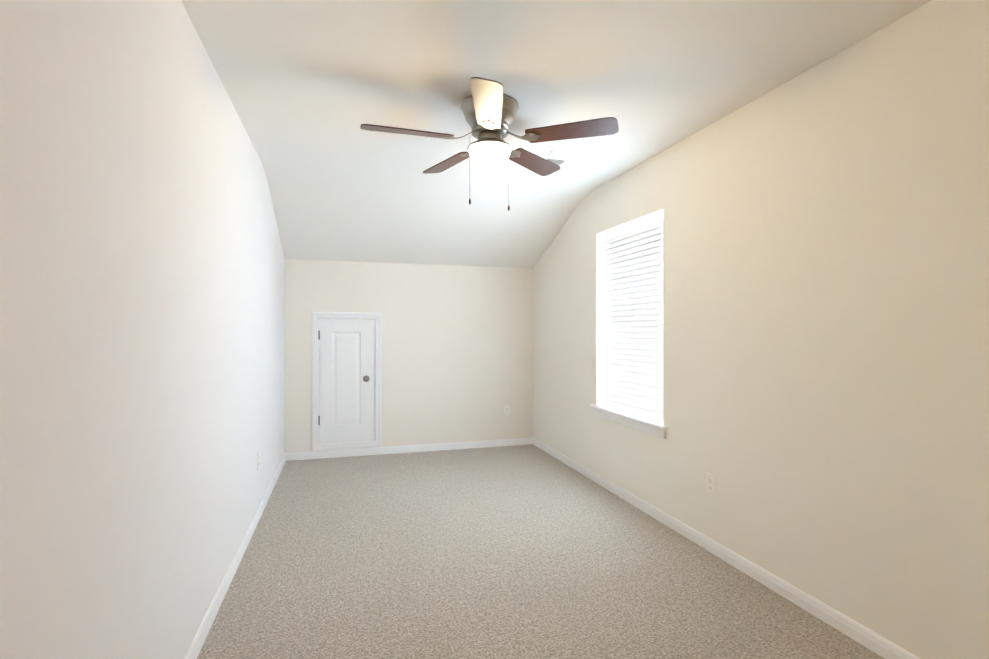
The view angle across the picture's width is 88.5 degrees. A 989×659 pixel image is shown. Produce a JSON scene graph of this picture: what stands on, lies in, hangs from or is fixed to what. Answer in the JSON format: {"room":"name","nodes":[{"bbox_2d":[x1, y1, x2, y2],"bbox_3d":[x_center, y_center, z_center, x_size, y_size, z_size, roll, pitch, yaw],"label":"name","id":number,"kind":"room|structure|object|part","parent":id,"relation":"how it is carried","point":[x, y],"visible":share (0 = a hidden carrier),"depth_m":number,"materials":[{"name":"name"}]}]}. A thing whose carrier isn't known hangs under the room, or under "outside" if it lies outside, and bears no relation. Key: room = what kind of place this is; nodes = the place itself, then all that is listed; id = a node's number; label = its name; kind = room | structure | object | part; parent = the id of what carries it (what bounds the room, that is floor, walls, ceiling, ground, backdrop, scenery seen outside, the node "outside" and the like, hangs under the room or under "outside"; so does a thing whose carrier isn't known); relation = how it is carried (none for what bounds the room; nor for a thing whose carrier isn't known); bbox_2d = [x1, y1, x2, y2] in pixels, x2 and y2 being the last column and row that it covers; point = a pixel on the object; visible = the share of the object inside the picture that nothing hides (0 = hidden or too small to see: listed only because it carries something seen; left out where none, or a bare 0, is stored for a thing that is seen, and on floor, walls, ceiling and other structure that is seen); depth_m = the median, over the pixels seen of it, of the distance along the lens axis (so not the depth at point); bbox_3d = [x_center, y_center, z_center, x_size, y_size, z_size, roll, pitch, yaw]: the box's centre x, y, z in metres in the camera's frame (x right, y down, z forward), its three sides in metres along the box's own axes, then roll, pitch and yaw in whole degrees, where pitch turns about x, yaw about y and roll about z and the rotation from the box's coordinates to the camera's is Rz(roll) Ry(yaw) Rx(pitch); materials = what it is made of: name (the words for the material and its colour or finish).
{"room":"empty attic bedroom","nodes":[
{"label":"empty attic bedroom","id":0,"kind":"room"},
{"bbox_2d":[0,0,284,658],"bbox_3d":[-1.160,0.022,1.633,0.180,2.490,7.136,0,0,-16],"label":"wall","id":1,"kind":"structure","parent":0,"point":[142,341],"depth_m":1.35,"materials":[{"name":"white paint"}]},
{"bbox_2d":[184,454,285,658],"bbox_3d":[-1.067,1.231,1.660,0.014,0.072,6.776,0,0,-16],"label":"baseboard","id":2,"kind":"structure","parent":1,"relation":"attached to","point":[195,647],"depth_m":2.48,"materials":[{"name":"white paint"}]},
{"bbox_2d":[258,451,259,469],"bbox_3d":[-1.589,0.883,3.425,0.007,0.114,0.070,0,0,-16],"label":"electrical outlet","id":3,"kind":"object","parent":1,"relation":"attached to","point":[258,460],"visible":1,"depth_m":3.41,"materials":[{"name":"white plastic"}]},
{"bbox_2d":[285,259,533,452],"bbox_3d":[-0.824,0.264,5.357,2.928,2.010,0.180,0,0,-16],"label":"wall","id":4,"kind":"structure","parent":0,"point":[457,353],"depth_m":5.31,"materials":[{"name":"white paint"}]},
{"bbox_2d":[312,312,381,450],"bbox_3d":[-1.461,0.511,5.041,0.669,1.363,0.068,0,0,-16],"label":"door casing","id":5,"kind":"structure","parent":4,"relation":"in","point":[366,378],"depth_m":5.06,"materials":[{"name":"white paint"}]},
{"bbox_3d":[-1.285,0.496,5.093,0.066,0.066,0.068,0,0,-16],"label":"knob","id":6,"kind":"part","parent":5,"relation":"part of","materials":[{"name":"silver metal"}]},
{"bbox_2d":[319,319,374,443],"bbox_3d":[-1.476,0.511,5.089,0.531,1.225,0.034,0,0,-16],"label":"door","id":7,"kind":"structure","parent":4,"relation":"in","point":[346,391],"depth_m":5.07,"materials":[{"name":"white paint"}]},
{"bbox_2d":[285,437,532,460],"bbox_3d":[-0.796,1.234,5.264,2.568,0.072,0.014,0,0,-16],"label":"baseboard","id":8,"kind":"structure","parent":4,"relation":"attached to","point":[394,449],"depth_m":5.22,"materials":[{"name":"white paint"}]},
{"bbox_2d":[504,405,509,415],"bbox_3d":[0.138,0.885,5.542,0.070,0.114,0.007,0,0,-16],"label":"electrical outlet","id":9,"kind":"object","parent":4,"relation":"attached to","point":[506,410],"visible":1,"depth_m":5.54,"materials":[{"name":"white plastic"}]},
{"bbox_2d":[197,444,883,658],"bbox_3d":[0.158,1.327,2.020,2.928,0.120,7.136,0,0,-16],"label":"floor","id":10,"kind":"structure","parent":0,"point":[530,551],"depth_m":2.58,"materials":[{"name":"carpet"}]},
{"bbox_2d":[181,0,931,267],"bbox_3d":[0.158,-0.963,2.022,2.928,0.699,7.136,0,0,-16],"label":"ceiling","id":11,"kind":"structure","parent":0,"point":[311,86],"depth_m":2.48,"materials":[{"name":"white paint"}]},
{"bbox_2d":[360,77,618,210],"bbox_3d":[-0.069,-0.905,2.638,1.216,0.534,1.268,0,0,-16],"label":"ceiling fan","id":12,"kind":"object","parent":11,"relation":"hanging from","point":[489,108],"visible":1,"depth_m":2.56,"materials":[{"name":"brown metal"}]},
{"bbox_3d":[-0.431,-0.985,2.524,0.456,0.035,0.135,0,0,-16],"label":"blade","id":13,"kind":"part","parent":12,"relation":"part of","materials":[{"name":"brown wood"}]},
{"bbox_3d":[-0.273,-0.984,3.001,0.251,0.035,0.456,0,0,-16],"label":"blade","id":14,"kind":"part","parent":12,"relation":"part of","materials":[{"name":"brown wood"}]},
{"bbox_3d":[-0.032,-0.985,2.227,0.240,0.035,0.458,0,0,-16],"label":"blade","id":15,"kind":"part","parent":12,"relation":"part of","materials":[{"name":"brown wood"}]},
{"bbox_3d":[0.230,-0.984,2.997,0.419,0.035,0.353,0,0,-16],"label":"blade","id":16,"kind":"part","parent":12,"relation":"part of","materials":[{"name":"brown wood"}]},
{"bbox_3d":[0.380,-0.985,2.516,0.425,0.035,0.344,0,0,-16],"label":"blade","id":17,"kind":"part","parent":12,"relation":"part of","materials":[{"name":"brown wood"}]},
{"bbox_2d":[544,150,578,165],"bbox_3d":[0.430,-1.165,3.469,0.190,0.012,0.290,0,0,-16],"label":"ceiling vent","id":18,"kind":"object","parent":11,"relation":"in","point":[559,157],"visible":0.75,"depth_m":3.41,"materials":[{"name":"white metal"}]},
{"bbox_2d":[534,0,988,658],"bbox_3d":[1.476,0.022,2.409,0.180,2.490,7.136,0,0,-16],"label":"wall","id":19,"kind":"structure","parent":0,"point":[826,322],"depth_m":2.18,"materials":[{"name":"white paint"}]},
{"bbox_2d":[590,404,667,430],"bbox_3d":[0.962,0.642,3.774,0.036,0.026,1.024,0,0,-16],"label":"window sill","id":20,"kind":"structure","parent":19,"relation":"attached to","point":[638,420],"depth_m":3.65,"materials":[{"name":"white paint"}]},
{"bbox_2d":[593,408,665,438],"bbox_3d":[0.970,0.684,3.776,0.017,0.058,0.994,0,0,-16],"label":"apron","id":21,"kind":"object","parent":19,"relation":"attached to","point":[636,425],"visible":0.82,"depth_m":3.67,"materials":[{"name":"white paint"}]},
{"bbox_2d":[597,209,662,424],"bbox_3d":[1.031,-0.084,3.795,0.107,1.424,0.924,0,0,-16],"label":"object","id":22,"kind":"object","parent":19,"relation":"attached to","point":[601,302],"visible":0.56,"depth_m":4.23,"materials":[{"name":"white paint"}]},
{"bbox_2d":[603,222,662,421],"bbox_3d":[1.089,-0.084,3.812,0.122,1.424,0.924,0,0,-16],"label":"window blind","id":23,"kind":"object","parent":19,"relation":"in","point":[633,356],"depth_m":3.79,"materials":[{"name":"white plastic"}]},
{"bbox_3d":[1.054,0.615,3.801,0.048,0.018,0.904,0,0,-16],"label":"window blind bottom rail","id":24,"kind":"part","parent":23,"relation":"part of","materials":[{"name":"white plastic"}]},
{"bbox_3d":[1.129,-0.412,3.824,0.006,0.631,0.788,0,0,-16],"label":"sash glass","id":25,"kind":"part","parent":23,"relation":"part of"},
{"bbox_2d":[707,473,714,495],"bbox_3d":[1.234,0.883,2.896,0.007,0.114,0.070,0,0,-16],"label":"electrical outlet","id":26,"kind":"object","parent":19,"relation":"attached to","point":[710,483],"visible":1,"depth_m":2.89,"materials":[{"name":"white plastic"}]},
{"bbox_2d":[533,437,920,658],"bbox_3d":[1.383,1.231,2.381,0.014,0.072,6.776,0,0,-16],"label":"baseboard","id":27,"kind":"structure","parent":19,"relation":"attached to","point":[878,644],"depth_m":2.54,"materials":[{"name":"white paint"}]},
{"bbox_3d":[1.056,-0.774,3.802,0.048,0.040,0.912,0,0,-16],"label":"blind headrail","id":28,"kind":"object","parent":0,"visible":0},
{"bbox_2d":[602,212,662,241],"bbox_3d":[1.027,-0.761,3.794,0.007,0.062,0.920,0,0,-16],"label":"blind valance","id":29,"kind":"object","parent":28,"relation":"attached to","point":[643,223],"visible":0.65,"depth_m":3.76,"materials":[{"name":"white plastic"}]},
{"bbox_2d":[661,220,661,322],"bbox_3d":[1.128,-0.391,3.421,0.008,0.690,0.008,0,0,-16],"label":"blind wand","id":30,"kind":"object","parent":28,"relation":"hanging from","point":[661,271],"visible":1,"depth_m":3.42,"materials":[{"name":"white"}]}
]}

